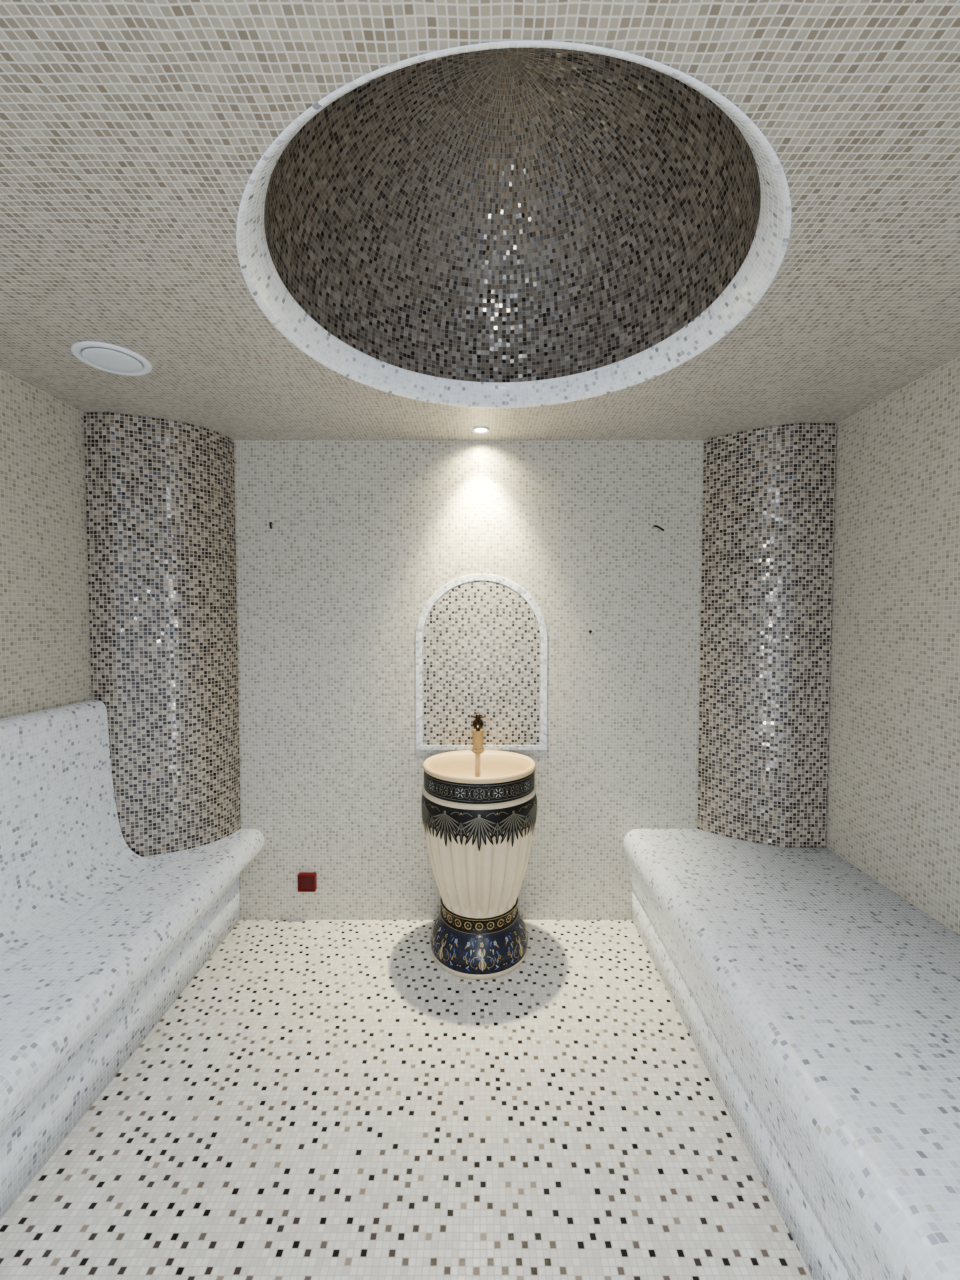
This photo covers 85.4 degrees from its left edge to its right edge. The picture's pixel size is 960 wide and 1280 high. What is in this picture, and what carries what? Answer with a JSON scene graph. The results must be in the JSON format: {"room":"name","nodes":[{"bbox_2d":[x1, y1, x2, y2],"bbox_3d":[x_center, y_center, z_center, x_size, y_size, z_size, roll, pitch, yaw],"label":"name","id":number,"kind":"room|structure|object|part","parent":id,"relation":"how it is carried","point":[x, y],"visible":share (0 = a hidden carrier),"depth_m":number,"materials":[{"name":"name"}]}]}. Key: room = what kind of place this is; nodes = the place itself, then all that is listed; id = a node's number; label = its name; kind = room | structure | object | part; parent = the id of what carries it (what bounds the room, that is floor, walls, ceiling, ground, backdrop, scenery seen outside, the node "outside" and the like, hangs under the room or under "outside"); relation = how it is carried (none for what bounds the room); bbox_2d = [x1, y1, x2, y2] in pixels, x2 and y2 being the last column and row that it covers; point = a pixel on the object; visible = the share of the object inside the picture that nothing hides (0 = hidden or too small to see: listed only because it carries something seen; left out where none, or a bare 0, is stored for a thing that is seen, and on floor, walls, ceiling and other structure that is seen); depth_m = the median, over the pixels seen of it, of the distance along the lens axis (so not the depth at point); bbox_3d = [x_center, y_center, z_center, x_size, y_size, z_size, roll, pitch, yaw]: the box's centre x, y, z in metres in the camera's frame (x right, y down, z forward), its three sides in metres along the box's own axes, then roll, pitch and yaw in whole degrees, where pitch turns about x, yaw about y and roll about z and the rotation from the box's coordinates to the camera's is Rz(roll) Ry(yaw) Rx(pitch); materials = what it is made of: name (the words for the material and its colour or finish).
{"room":"spa","nodes":[
{"label":"spa","id":0,"kind":"room"},
{"bbox_2d":[0,369,91,717],"bbox_3d":[-1.660,0.279,0.748,0.100,2.300,3.473,0,2,0],"label":"wall","id":1,"kind":"structure","parent":0,"point":[45,656],"depth_m":1.91,"materials":[{"name":"beige tile"}]},
{"bbox_2d":[0,920,812,1279],"bbox_3d":[-0.040,1.466,0.844,3.340,0.080,3.573,0,2,0],"label":"floor","id":2,"kind":"structure","parent":0,"point":[322,1099],"depth_m":1.47,"materials":[{"name":"white tile"}]},
{"bbox_2d":[0,700,264,1218],"bbox_3d":[-1.323,0.858,0.919,0.569,1.127,3.171,0,2,0],"label":"bench","id":3,"kind":"object","parent":2,"relation":"on","point":[99,938],"visible":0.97,"depth_m":1.73,"materials":[{"name":"white stone"}]},
{"bbox_3d":[-1.479,0.638,0.745,0.258,0.675,2.840,0,2,0],"label":"backrest","id":4,"kind":"part","parent":3,"relation":"part of","materials":[{"name":"white stone"}]},
{"bbox_3d":[-1.323,1.096,0.928,0.569,0.251,3.171,0,2,0],"label":"seat","id":5,"kind":"part","parent":3,"relation":"part of","materials":[{"name":"white stone"}]},
{"bbox_2d":[84,412,240,856],"bbox_3d":[-1.381,-0.008,2.308,0.455,1.846,0.327,0,2,0],"label":"column","id":6,"kind":"structure","parent":3,"relation":"on","point":[161,534],"depth_m":2.21,"materials":[{"name":"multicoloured tile"}]},
{"bbox_2d":[421,714,536,979],"bbox_3d":[-0.002,0.862,2.269,0.507,1.015,0.472,0,2,-4],"label":"basin","id":7,"kind":"object","parent":2,"relation":"on","point":[479,805],"visible":1,"depth_m":2.12,"materials":[{"name":"beige ceramic"}]},
{"bbox_2d":[471,714,484,752],"bbox_3d":[-0.009,0.437,2.429,0.067,0.178,0.102,0,2,0],"label":"faucet","id":8,"kind":"object","parent":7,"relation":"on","point":[478,730],"depth_m":2.43,"materials":[{"name":"brown metal"}]},
{"bbox_3d":[-0.003,0.595,2.259,0.491,0.129,0.457,0,2,0],"label":"bowl","id":9,"kind":"part","parent":7,"relation":"part of","materials":[{"name":"beige"}]},
{"bbox_2d":[623,829,959,1279],"bbox_3d":[1.110,1.196,0.932,0.836,0.451,3.171,0,2,0],"label":"bench","id":10,"kind":"object","parent":2,"relation":"on","point":[820,1004],"visible":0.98,"depth_m":1.36,"materials":[{"name":"white stone"}]},
{"bbox_2d":[697,423,836,846],"bbox_3d":[1.288,-0.010,2.366,0.481,1.846,0.210,0,2,0],"label":"column","id":11,"kind":"structure","parent":10,"relation":"on","point":[768,504],"depth_m":2.30,"materials":[{"name":"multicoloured tile"}]},
{"bbox_2d":[234,440,703,919],"bbox_3d":[-0.040,0.210,2.533,3.340,2.300,0.100,0,2,0],"label":"wall","id":12,"kind":"structure","parent":0,"point":[332,597],"depth_m":2.48,"materials":[{"name":"beige tile"}]},
{"bbox_2d":[297,872,316,891],"bbox_3d":[-0.834,1.169,2.508,0.086,0.086,0.022,0,2,0],"label":"junction box","id":13,"kind":"object","parent":12,"relation":"attached to","point":[307,881],"visible":1,"depth_m":2.50,"materials":[{"name":"red plastic"}]},
{"bbox_2d":[415,574,546,749],"bbox_3d":[0.007,0.107,2.476,0.628,0.842,0.003,0,2,0],"label":"wall niche","id":14,"kind":"object","parent":12,"relation":"attached to","point":[481,639],"visible":0.98,"depth_m":2.48,"materials":[{"name":"tile"}]},
{"bbox_2d":[0,0,959,439],"bbox_3d":[-0.040,-1.202,0.741,3.340,0.665,3.573,0,2,0],"label":"ceiling","id":15,"kind":"structure","parent":0,"point":[308,219],"depth_m":1.38,"materials":[{"name":"beige tile"}]},
{"bbox_2d":[71,341,151,375],"bbox_3d":[-1.185,-0.902,1.679,0.214,0.010,0.214,0,2,0],"label":"ceiling vent","id":16,"kind":"object","parent":15,"relation":"in","point":[111,358],"visible":1,"depth_m":1.66,"materials":[{"name":"white plastic"}]},
{"bbox_2d":[472,426,489,433],"bbox_3d":[0.004,-0.928,2.304,0.080,0.006,0.080,0,2,0],"label":"recessed light","id":17,"kind":"object","parent":15,"relation":"in","point":[480,430],"visible":1,"depth_m":2.30,"materials":[{"name":"white plastic"}]},
{"bbox_2d":[826,356,959,935],"bbox_3d":[1.580,0.279,0.748,0.100,2.300,3.473,0,2,0],"label":"wall","id":18,"kind":"structure","parent":0,"point":[893,789],"depth_m":1.89,"materials":[{"name":"beige tile"}]}
]}

